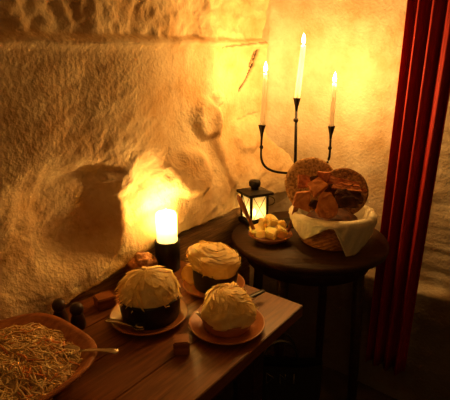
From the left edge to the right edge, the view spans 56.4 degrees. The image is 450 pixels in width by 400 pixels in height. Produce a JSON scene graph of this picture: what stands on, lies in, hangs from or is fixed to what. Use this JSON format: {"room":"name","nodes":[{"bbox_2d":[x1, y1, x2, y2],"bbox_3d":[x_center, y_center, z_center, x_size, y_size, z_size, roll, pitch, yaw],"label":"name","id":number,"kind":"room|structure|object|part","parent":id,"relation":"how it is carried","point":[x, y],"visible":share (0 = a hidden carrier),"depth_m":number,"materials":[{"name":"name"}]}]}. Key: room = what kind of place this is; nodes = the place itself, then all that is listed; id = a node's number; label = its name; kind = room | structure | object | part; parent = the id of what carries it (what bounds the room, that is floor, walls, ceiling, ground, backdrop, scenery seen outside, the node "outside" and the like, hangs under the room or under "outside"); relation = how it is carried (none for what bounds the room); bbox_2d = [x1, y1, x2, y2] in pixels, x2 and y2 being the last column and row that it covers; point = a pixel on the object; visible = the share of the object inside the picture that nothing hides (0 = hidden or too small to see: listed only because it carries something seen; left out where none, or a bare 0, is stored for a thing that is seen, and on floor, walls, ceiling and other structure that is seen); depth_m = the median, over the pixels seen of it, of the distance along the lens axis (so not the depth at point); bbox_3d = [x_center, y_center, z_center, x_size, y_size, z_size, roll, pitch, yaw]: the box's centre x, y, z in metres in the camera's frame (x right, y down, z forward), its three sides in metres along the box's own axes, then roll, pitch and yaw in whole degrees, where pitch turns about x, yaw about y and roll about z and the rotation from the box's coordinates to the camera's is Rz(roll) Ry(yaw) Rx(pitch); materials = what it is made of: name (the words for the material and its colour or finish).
{"room":"historic interior","nodes":[
{"label":"historic interior","id":0,"kind":"room"},
{"bbox_2d":[0,0,293,320],"bbox_3d":[-0.207,-0.063,0.787,0.742,2.300,2.540,13,21,36],"label":"wall","id":1,"kind":"structure","parent":0,"point":[114,114],"depth_m":1.11,"materials":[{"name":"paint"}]},
{"bbox_2d":[65,207,249,307],"bbox_3d":[-0.494,0.429,1.026,0.026,0.420,1.920,13,21,36],"label":"trim","id":2,"kind":"structure","parent":1,"relation":"attached to","point":[220,229],"depth_m":1.48,"materials":[{"name":"brown wood"}]},
{"bbox_3d":[0.653,-1.328,1.044,0.295,0.018,0.236,0,17,0],"label":"curtain rod","id":3,"kind":"object","parent":1,"relation":"attached to","visible":0},
{"bbox_2d":[365,0,449,375],"bbox_3d":[0.638,-0.332,1.361,0.168,2.080,0.055,14,22,38],"label":"curtain","id":4,"kind":"object","parent":3,"relation":"hanging from","point":[423,87],"visible":0.98,"depth_m":1.43,"materials":[{"name":"red fabric"}]},
{"bbox_2d":[214,355,396,399],"bbox_3d":[0.000,1.159,0.825,4.600,0.060,3.700,0,17,0],"label":"floor","id":5,"kind":"structure","parent":0,"point":[334,384],"depth_m":1.82,"materials":[{"name":"stone"}]},
{"bbox_2d":[49,261,302,399],"bbox_3d":[-0.358,0.725,0.869,0.469,0.746,1.215,13,21,36],"label":"dining table","id":6,"kind":"object","parent":5,"relation":"on","point":[144,367],"visible":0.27,"depth_m":0.89,"materials":[{"name":"brown wood"}]},
{"bbox_2d":[0,313,97,399],"bbox_3d":[-0.452,0.341,0.761,0.305,0.050,0.414,13,21,36],"label":"serving platter","id":7,"kind":"object","parent":6,"relation":"on","point":[71,333],"visible":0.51,"depth_m":0.89,"materials":[{"name":"brown wood"}]},
{"bbox_2d":[0,322,82,399],"bbox_3d":[-0.451,0.314,0.753,0.278,0.059,0.377,13,21,35],"label":"salad","id":8,"kind":"object","parent":7,"relation":"on","point":[31,367],"visible":0.99,"depth_m":0.78,"materials":[{"name":"beige food"}]},
{"bbox_2d":[57,345,118,354],"bbox_3d":[-0.270,0.296,0.823,0.129,0.016,0.032,2,17,7],"label":"spoon","id":9,"kind":"object","parent":8,"relation":"in","point":[77,349],"visible":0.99,"depth_m":0.82,"materials":[{"name":"metal"}]},
{"bbox_2d":[57,345,79,354],"bbox_3d":[-0.310,0.298,0.829,0.050,0.009,0.033,0,17,0],"label":"bowl","id":10,"kind":"object","parent":9,"relation":"on","point":[77,349],"depth_m":0.84,"materials":[{"name":"food"}]},
{"bbox_3d":[-0.246,0.294,0.820,0.079,0.009,0.016,2,17,7],"label":"handle","id":11,"kind":"part","parent":9,"relation":"part of","materials":[{"name":"metal"}]},
{"bbox_2d":[52,298,68,321],"bbox_3d":[-0.391,0.264,0.994,0.035,0.062,0.035,0,17,0],"label":"shaker","id":12,"kind":"object","parent":6,"relation":"on","point":[59,304],"visible":0.83,"depth_m":0.98,"materials":[{"name":"brown wood"}]},
{"bbox_2d":[69,302,85,329],"bbox_3d":[-0.344,0.269,0.978,0.035,0.062,0.035,0,17,0],"label":"shaker","id":13,"kind":"object","parent":6,"relation":"on","point":[78,319],"visible":0.95,"depth_m":0.97,"materials":[{"name":"brown wood"}]},
{"bbox_2d":[93,291,115,310],"bbox_3d":[-0.307,0.257,1.071,0.045,0.030,0.040,-12,20,-33],"label":"wooden block","id":14,"kind":"object","parent":6,"relation":"on","point":[105,300],"visible":0.95,"depth_m":1.06,"materials":[{"name":"brown wood"}]},
{"bbox_2d":[125,251,157,272],"bbox_3d":[-0.243,0.187,1.219,0.097,0.078,0.089,0,17,0],"label":"bread roll","id":15,"kind":"object","parent":6,"relation":"on","point":[140,259],"visible":0.59,"depth_m":1.19,"materials":[{"name":"brown food"}]},
{"bbox_2d":[109,299,187,335],"bbox_3d":[-0.184,0.279,1.019,0.188,0.018,0.188,0,17,0],"label":"saucer","id":16,"kind":"object","parent":6,"relation":"on","point":[115,313],"visible":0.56,"depth_m":0.97,"materials":[{"name":"ceramic"}]},
{"bbox_2d":[105,318,144,329],"bbox_3d":[-0.229,0.285,0.961,0.102,0.011,0.020,6,18,18],"label":"spoon","id":17,"kind":"object","parent":16,"relation":"on","point":[135,327],"visible":1,"depth_m":0.96,"materials":[{"name":"metal"}]},
{"bbox_3d":[-0.243,0.281,0.965,0.072,0.006,0.015,6,18,18],"label":"handle","id":18,"kind":"part","parent":17,"relation":"part of","materials":[{"name":"metal"}]},
{"bbox_2d":[133,325,144,329],"bbox_3d":[-0.195,0.290,0.950,0.029,0.007,0.021,0,17,0],"label":"bowl","id":19,"kind":"object","parent":17,"relation":"on","point":[135,327],"depth_m":0.95,"materials":[{"name":"metal"}]},
{"bbox_2d":[119,289,179,329],"bbox_3d":[-0.180,0.252,1.015,0.144,0.060,0.144,0,17,0],"label":"bowl","id":20,"kind":"object","parent":16,"relation":"on","point":[159,317],"visible":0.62,"depth_m":0.95,"materials":[{"name":"black ceramic"}]},
{"bbox_2d":[115,265,181,312],"bbox_3d":[-0.185,0.200,0.997,0.153,0.076,0.158,10,20,30],"label":"heap","id":21,"kind":"object","parent":20,"relation":"on","point":[155,286],"visible":1,"depth_m":0.96,"materials":[{"name":"beige food"}]},
{"bbox_2d":[154,237,180,271],"bbox_3d":[-0.173,0.164,1.271,0.075,0.092,0.075,0,17,0],"label":"candle holder","id":22,"kind":"object","parent":6,"relation":"on","point":[168,255],"visible":0.58,"depth_m":1.24,"materials":[{"name":"black metal"}]},
{"bbox_2d":[155,209,176,243],"bbox_3d":[-0.173,0.074,1.244,0.062,0.102,0.062,0,17,0],"label":"pillar candle","id":23,"kind":"object","parent":22,"relation":"on","point":[166,219],"visible":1,"depth_m":1.22,"materials":[{"name":"wax"}]},
{"bbox_2d":[173,333,189,355],"bbox_3d":[-0.093,0.309,0.897,0.034,0.032,0.034,-2,17,-8],"label":"wooden block","id":24,"kind":"object","parent":6,"relation":"on","point":[181,345],"visible":1,"depth_m":0.88,"materials":[{"name":"brown wood"}]},
{"bbox_2d":[183,274,244,297],"bbox_3d":[-0.030,0.235,1.163,0.172,0.018,0.172,0,17,0],"label":"saucer","id":25,"kind":"object","parent":6,"relation":"on","point":[191,289],"visible":0.29,"depth_m":1.14,"materials":[{"name":"ceramic"}]},
{"bbox_2d":[181,265,193,284],"bbox_3d":[-0.099,0.208,1.167,0.054,0.053,0.018,11,20,33],"label":"lemon slice","id":26,"kind":"object","parent":25,"relation":"on","point":[187,271],"visible":0.62,"depth_m":1.17,"materials":[{"name":"orange food"}]},
{"bbox_2d":[193,270,237,293],"bbox_3d":[-0.026,0.209,1.159,0.124,0.058,0.124,0,17,0],"label":"bowl","id":27,"kind":"object","parent":25,"relation":"on","point":[204,284],"visible":0.43,"depth_m":1.11,"materials":[{"name":"black ceramic"}]},
{"bbox_2d":[186,240,240,279],"bbox_3d":[-0.033,0.153,1.146,0.155,0.073,0.142,0,17,0],"label":"heap","id":28,"kind":"object","parent":27,"relation":"in","point":[217,260],"visible":1,"depth_m":1.10,"materials":[{"name":"beige food"}]},
{"bbox_2d":[189,306,264,344],"bbox_3d":[0.005,0.290,0.983,0.178,0.018,0.178,0,17,0],"label":"saucer","id":29,"kind":"object","parent":6,"relation":"on","point":[196,325],"visible":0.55,"depth_m":0.95,"materials":[{"name":"ceramic"}]},
{"bbox_2d":[202,320,249,337],"bbox_3d":[0.005,0.280,0.979,0.116,0.028,0.116,0,17,0],"label":"bowl","id":30,"kind":"object","parent":29,"relation":"on","point":[235,332],"visible":0.34,"depth_m":0.93,"materials":[{"name":"ceramic"}]},
{"bbox_2d":[198,281,258,330],"bbox_3d":[0.011,0.236,0.968,0.134,0.073,0.130,4,17,13],"label":"heap","id":31,"kind":"object","parent":30,"relation":"on","point":[227,306],"visible":1,"depth_m":0.93,"materials":[{"name":"beige food"}]},
{"bbox_2d":[249,289,264,298],"bbox_3d":[0.057,0.250,1.068,0.122,0.008,0.016,-14,22,-39],"label":"table knife","id":32,"kind":"object","parent":29,"relation":"on","point":[261,291],"visible":0.38,"depth_m":1.08,"materials":[{"name":"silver metal"}]},
{"bbox_3d":[0.065,0.658,1.143,0.050,0.713,0.050,13,21,36],"label":"leg","id":33,"kind":"part","parent":6,"relation":"part of","materials":[{"name":"brown wood"}]},
{"bbox_2d":[233,332,322,399],"bbox_3d":[0.155,0.674,1.299,0.267,0.588,0.125,0,17,0],"label":"bag","id":34,"kind":"object","parent":5,"relation":"on","point":[297,378],"visible":0.6,"depth_m":1.24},
{"bbox_3d":[0.160,0.446,1.208,0.115,0.100,0.012,0,17,0],"label":"handle","id":35,"kind":"part","parent":34,"relation":"part of","materials":[{"name":"black"}]},
{"bbox_3d":[0.160,0.435,1.246,0.115,0.100,0.012,0,17,0],"label":"handle","id":36,"kind":"part","parent":34,"relation":"part of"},
{"bbox_2d":[231,211,389,399],"bbox_3d":[0.292,0.491,1.592,0.540,0.770,0.540,0,17,0],"label":"side table","id":37,"kind":"object","parent":5,"relation":"on","point":[293,261],"visible":0.57,"depth_m":1.36,"materials":[{"name":"brown wood"}]},
{"bbox_2d":[236,179,274,226],"bbox_3d":[0.123,0.004,1.577,0.134,0.170,0.104,-8,19,-26],"label":"lantern","id":38,"kind":"object","parent":37,"relation":"on","point":[255,197],"visible":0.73,"depth_m":1.54,"materials":[{"name":"metal"}]},
{"bbox_3d":[0.080,0.026,1.560,0.001,0.098,0.058,-8,19,-26],"label":"pane","id":39,"kind":"part","parent":38,"relation":"part of","materials":[{"name":"clear glass"}]},
{"bbox_3d":[0.095,0.035,1.532,0.009,0.098,0.009,-8,19,-26],"label":"post","id":40,"kind":"part","parent":38,"relation":"part of","materials":[{"name":"metal"}]},
{"bbox_3d":[0.110,-0.058,1.551,0.045,0.037,0.045,-8,19,-26],"label":"knob","id":41,"kind":"part","parent":38,"relation":"part of","materials":[{"name":"metal"}]},
{"bbox_3d":[0.126,0.030,1.546,0.058,0.098,0.001,-9,19,-26],"label":"pane","id":42,"kind":"part","parent":38,"relation":"part of","materials":[{"name":"clear glass"}]},
{"bbox_3d":[0.156,0.026,1.561,0.009,0.098,0.009,-8,19,-26],"label":"post","id":43,"kind":"part","parent":38,"relation":"part of","materials":[{"name":"metal"}]},
{"bbox_3d":[0.130,0.473,1.702,0.062,0.741,0.040,16,23,43],"label":"leg","id":44,"kind":"part","parent":37,"relation":"part of","materials":[{"name":"brown wood"}]},
{"bbox_2d":[248,228,291,244],"bbox_3d":[0.153,0.124,1.426,0.148,0.029,0.148,0,17,0],"label":"bowl","id":45,"kind":"object","parent":37,"relation":"on","point":[277,240],"visible":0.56,"depth_m":1.39,"materials":[{"name":"brown ceramic"}]},
{"bbox_2d":[249,223,262,236],"bbox_3d":[0.107,0.101,1.424,0.048,0.038,0.045,-4,18,-14],"label":"chunk","id":46,"kind":"object","parent":45,"relation":"on","point":[257,227],"visible":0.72,"depth_m":1.41,"materials":[{"name":"yellow food"}]},
{"bbox_2d":[237,195,254,229],"bbox_3d":[0.071,0.045,1.397,0.065,0.132,0.008,0,17,0],"label":"spreader","id":47,"kind":"object","parent":46,"relation":"on","point":[242,205],"visible":1,"depth_m":1.39,"materials":[{"name":"brown wood"}]},
{"bbox_2d":[255,230,265,237],"bbox_3d":[0.120,0.113,1.396,0.038,0.033,0.032,12,21,34],"label":"chunk","id":48,"kind":"object","parent":45,"relation":"on","point":[259,234],"visible":0.99,"depth_m":1.38,"materials":[{"name":"yellow food"}]},
{"bbox_2d":[258,218,266,228],"bbox_3d":[0.131,0.080,1.430,0.043,0.040,0.035,-16,23,-42],"label":"chunk","id":49,"kind":"object","parent":45,"relation":"in","point":[262,222],"visible":0.8,"depth_m":1.42,"materials":[{"name":"yellow food"}]},
{"bbox_2d":[265,226,276,239],"bbox_3d":[0.153,0.109,1.393,0.039,0.041,0.042,9,19,27],"label":"chunk","id":50,"kind":"object","parent":45,"relation":"on","point":[271,232],"visible":1,"depth_m":1.38,"materials":[{"name":"yellow food"}]},
{"bbox_2d":[275,224,287,239],"bbox_3d":[0.185,0.106,1.404,0.043,0.047,0.044,-5,18,-15],"label":"chunk","id":51,"kind":"object","parent":45,"relation":"on","point":[282,233],"visible":0.86,"depth_m":1.39,"materials":[{"name":"food"}]},
{"bbox_2d":[287,207,298,231],"bbox_3d":[0.225,0.051,1.378,0.042,0.127,0.012,11,20,32],"label":"spreader","id":52,"kind":"object","parent":45,"relation":"in","point":[295,209],"visible":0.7,"depth_m":1.39,"materials":[{"name":"brown wood"}]},
{"bbox_3d":[0.156,0.108,1.421,0.053,0.036,0.052,0,17,0],"label":"chunk","id":53,"kind":"object","parent":45,"relation":"on","visible":0},
{"bbox_2d":[264,214,277,227],"bbox_3d":[0.155,0.072,1.418,0.036,0.046,0.049,-8,19,-25],"label":"chunk","id":54,"kind":"object","parent":53,"relation":"on","point":[271,220],"visible":0.95,"depth_m":1.40,"materials":[{"name":"yellow food"}]},
{"bbox_3d":[0.159,0.092,1.453,0.043,0.036,0.050,0,17,0],"label":"chunk","id":55,"kind":"object","parent":45,"relation":"in","visible":0},
{"bbox_2d":[277,220,286,227],"bbox_3d":[0.190,0.086,1.430,0.048,0.043,0.043,0,17,0],"label":"chunk","id":56,"kind":"object","parent":55,"relation":"on","point":[282,223],"visible":0.56,"depth_m":1.41,"materials":[{"name":"yellow food"}]},
{"bbox_3d":[0.182,0.553,1.441,0.062,0.741,0.040,-16,23,-43],"label":"leg","id":57,"kind":"part","parent":37,"relation":"part of","materials":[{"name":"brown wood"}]},
{"bbox_2d":[258,98,334,227],"bbox_3d":[0.254,-0.134,1.528,0.273,0.463,0.108,0,17,0],"label":"candelabrum","id":58,"kind":"object","parent":37,"relation":"on","point":[296,100],"visible":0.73,"depth_m":1.50,"materials":[{"name":"metal"}]},
{"bbox_2d":[258,125,265,137],"bbox_3d":[0.131,-0.242,1.495,0.027,0.050,0.027,0,17,0],"label":"candle cup","id":59,"kind":"object","parent":58,"relation":"on","point":[261,127],"depth_m":1.48,"materials":[{"name":"metal"}]},
{"bbox_2d":[260,71,266,124],"bbox_3d":[0.134,-0.363,1.458,0.022,0.224,0.016,0,17,0],"label":"taper candle","id":60,"kind":"object","parent":58,"relation":"on","point":[264,87],"visible":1,"depth_m":1.46,"materials":[{"name":"wax"}]},
{"bbox_3d":[0.191,-0.158,1.520,0.130,0.134,0.009,0,17,0],"label":"arm","id":61,"kind":"part","parent":58,"relation":"part of","materials":[{"name":"metal"}]},
{"bbox_3d":[0.254,-0.122,1.531,0.017,0.397,0.013,-4,18,-14],"label":"stem","id":62,"kind":"part","parent":58,"relation":"part of","materials":[{"name":"metal"}]},
{"bbox_2d":[293,98,300,110],"bbox_3d":[0.250,-0.331,1.467,0.027,0.050,0.027,0,17,0],"label":"candle cup","id":63,"kind":"object","parent":58,"relation":"on","point":[296,100],"depth_m":1.46,"materials":[{"name":"metal"}]},
{"bbox_2d":[294,43,305,97],"bbox_3d":[0.256,-0.450,1.431,0.031,0.221,0.020,0,17,0],"label":"taper candle","id":64,"kind":"object","parent":58,"relation":"on","point":[303,47],"visible":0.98,"depth_m":1.43,"materials":[{"name":"wax"}]},
{"bbox_3d":[0.319,-0.157,1.521,0.126,0.131,0.009,0,17,0],"label":"arm","id":65,"kind":"part","parent":58,"relation":"part of","materials":[{"name":"metal"}]},
{"bbox_2d":[328,126,334,138],"bbox_3d":[0.377,-0.239,1.496,0.027,0.050,0.027,0,17,0],"label":"candle cup","id":66,"kind":"object","parent":58,"relation":"on","point":[330,128],"depth_m":1.49,"materials":[{"name":"metal"}]},
{"bbox_2d":[329,81,336,125],"bbox_3d":[0.377,-0.345,1.463,0.017,0.194,0.017,0,17,0],"label":"taper candle","id":67,"kind":"object","parent":58,"relation":"on","point":[333,94],"visible":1,"depth_m":1.46,"materials":[{"name":"wax"}]},
{"bbox_2d":[299,229,342,250],"bbox_3d":[0.358,0.086,1.417,0.263,0.106,0.263,0,17,0],"label":"bread basket","id":68,"kind":"object","parent":37,"relation":"on","point":[328,240],"visible":0.27,"depth_m":1.33,"materials":[{"name":"wicker"}]},
{"bbox_2d":[285,157,332,210],"bbox_3d":[0.300,-0.056,1.465,0.186,0.182,0.047,-2,17,-6],"label":"crispbread","id":69,"kind":"object","parent":68,"relation":"in","point":[310,166],"visible":0.29,"depth_m":1.46,"materials":[{"name":"brown food"}]},
{"bbox_2d":[289,205,376,255],"bbox_3d":[0.358,0.089,1.419,0.288,0.127,0.288,0,17,0],"label":"napkin","id":70,"kind":"object","parent":68,"relation":"in","point":[352,236],"visible":0.6,"depth_m":1.30,"materials":[{"name":"beige fabric"}]},
{"bbox_2d":[292,191,310,211],"bbox_3d":[0.239,0.004,1.315,0.055,0.069,0.017,2,17,5],"label":"bread slice","id":71,"kind":"object","parent":70,"relation":"on","point":[301,199],"visible":1,"depth_m":1.31,"materials":[{"name":"brown food"}]},
{"bbox_2d":[297,174,309,188],"bbox_3d":[0.250,-0.061,1.344,0.054,0.043,0.033,-6,18,-20],"label":"bread slice","id":72,"kind":"object","parent":70,"relation":"on","point":[303,180],"visible":0.82,"depth_m":1.34,"materials":[{"name":"brown food"}]},
{"bbox_2d":[308,200,317,209],"bbox_3d":[0.280,0.019,1.314,0.041,0.040,0.023,0,17,0],"label":"bread slice","id":73,"kind":"object","parent":70,"relation":"on","point":[313,203],"visible":0.49,"depth_m":1.31,"materials":[{"name":"brown food"}]},
{"bbox_2d":[307,177,328,197],"bbox_3d":[0.291,-0.039,1.315,0.066,0.064,0.049,0,17,0],"label":"bread slice","id":74,"kind":"object","parent":73,"relation":"on","point":[316,186],"visible":0.98,"depth_m":1.31,"materials":[{"name":"brown food"}]},
{"bbox_2d":[315,191,337,218],"bbox_3d":[0.312,0.016,1.295,0.073,0.080,0.051,0,17,0],"label":"bread slice","id":75,"kind":"object","parent":70,"relation":"on","point":[327,206],"visible":1,"depth_m":1.29,"materials":[{"name":"brown food"}]},
{"bbox_2d":[306,208,357,220],"bbox_3d":[0.363,0.070,1.432,0.179,0.086,0.144,0,17,0],"label":"bread loaf","id":76,"kind":"object","parent":70,"relation":"on","point":[342,214],"visible":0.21,"depth_m":1.39,"materials":[{"name":"brown food"}]},
{"bbox_2d":[317,171,330,182],"bbox_3d":[0.320,-0.061,1.361,0.044,0.064,0.017,6,18,18],"label":"bread slice","id":77,"kind":"object","parent":76,"relation":"on","point":[324,176],"visible":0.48,"depth_m":1.35,"materials":[{"name":"brown food"}]},
{"bbox_2d":[330,168,368,213],"bbox_3d":[0.405,-0.028,1.440,0.166,0.164,0.037,6,18,20],"label":"crispbread","id":78,"kind":"object","parent":76,"relation":"on","point":[344,173],"visible":0.13,"depth_m":1.42,"materials":[{"name":"brown food"}]},
{"bbox_2d":[335,189,357,208],"bbox_3d":[0.373,-0.003,1.318,0.083,0.060,0.044,-4,17,-13],"label":"bread slice","id":79,"kind":"object","parent":68,"relation":"in","point":[348,200],"visible":0.93,"depth_m":1.31,"materials":[{"name":"brown food"}]},
{"bbox_2d":[324,183,335,197],"bbox_3d":[0.346,-0.020,1.338,0.083,0.065,0.033,0,17,0],"label":"bread slice","id":80,"kind":"object","parent":79,"relation":"on","point":[332,191],"visible":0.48,"depth_m":1.33,"materials":[{"name":"brown food"}]},
{"bbox_2d":[335,189,363,201],"bbox_3d":[0.391,-0.015,1.325,0.094,0.045,0.023,-1,17,-5],"label":"stick","id":81,"kind":"object","parent":79,"relation":"on","point":[338,191],"visible":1,"depth_m":1.32,"materials":[{"name":"brown food"}]},
{"bbox_2d":[349,184,362,204],"bbox_3d":[0.404,-0.016,1.351,0.082,0.068,0.036,-6,18,-19],"label":"bread slice","id":82,"kind":"object","parent":68,"relation":"in","point":[359,194],"visible":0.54,"depth_m":1.35,"materials":[{"name":"brown food"}]},
{"bbox_2d":[328,176,359,186],"bbox_3d":[0.383,-0.058,1.359,0.104,0.035,0.024,1,17,5],"label":"stick","id":83,"kind":"object","parent":82,"relation":"on","point":[336,180],"visible":0.87,"depth_m":1.35,"materials":[{"name":"brown food"}]},
{"bbox_2d":[331,183,361,192],"bbox_3d":[0.386,-0.038,1.336,0.097,0.031,0.025,0,17,0],"label":"stick","id":84,"kind":"object","parent":82,"relation":"on","point":[352,189],"visible":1,"depth_m":1.33,"materials":[{"name":"brown food"}]},
{"bbox_3d":[0.403,0.458,1.752,0.062,0.741,0.040,-16,23,-43],"label":"leg","id":85,"kind":"part","parent":37,"relation":"part of","materials":[{"name":"brown wood"}]},
{"bbox_3d":[0.455,0.537,1.491,0.062,0.741,0.040,16,23,43],"label":"leg","id":86,"kind":"part","parent":37,"relation":"part of","materials":[{"name":"brown wood"}]},
{"bbox_2d":[262,0,449,399],"bbox_3d":[0.942,-0.203,1.245,2.262,2.300,0.238,11,20,33],"label":"wall","id":87,"kind":"structure","parent":0,"point":[356,45],"depth_m":1.65,"materials":[{"name":"paint"}]}
]}

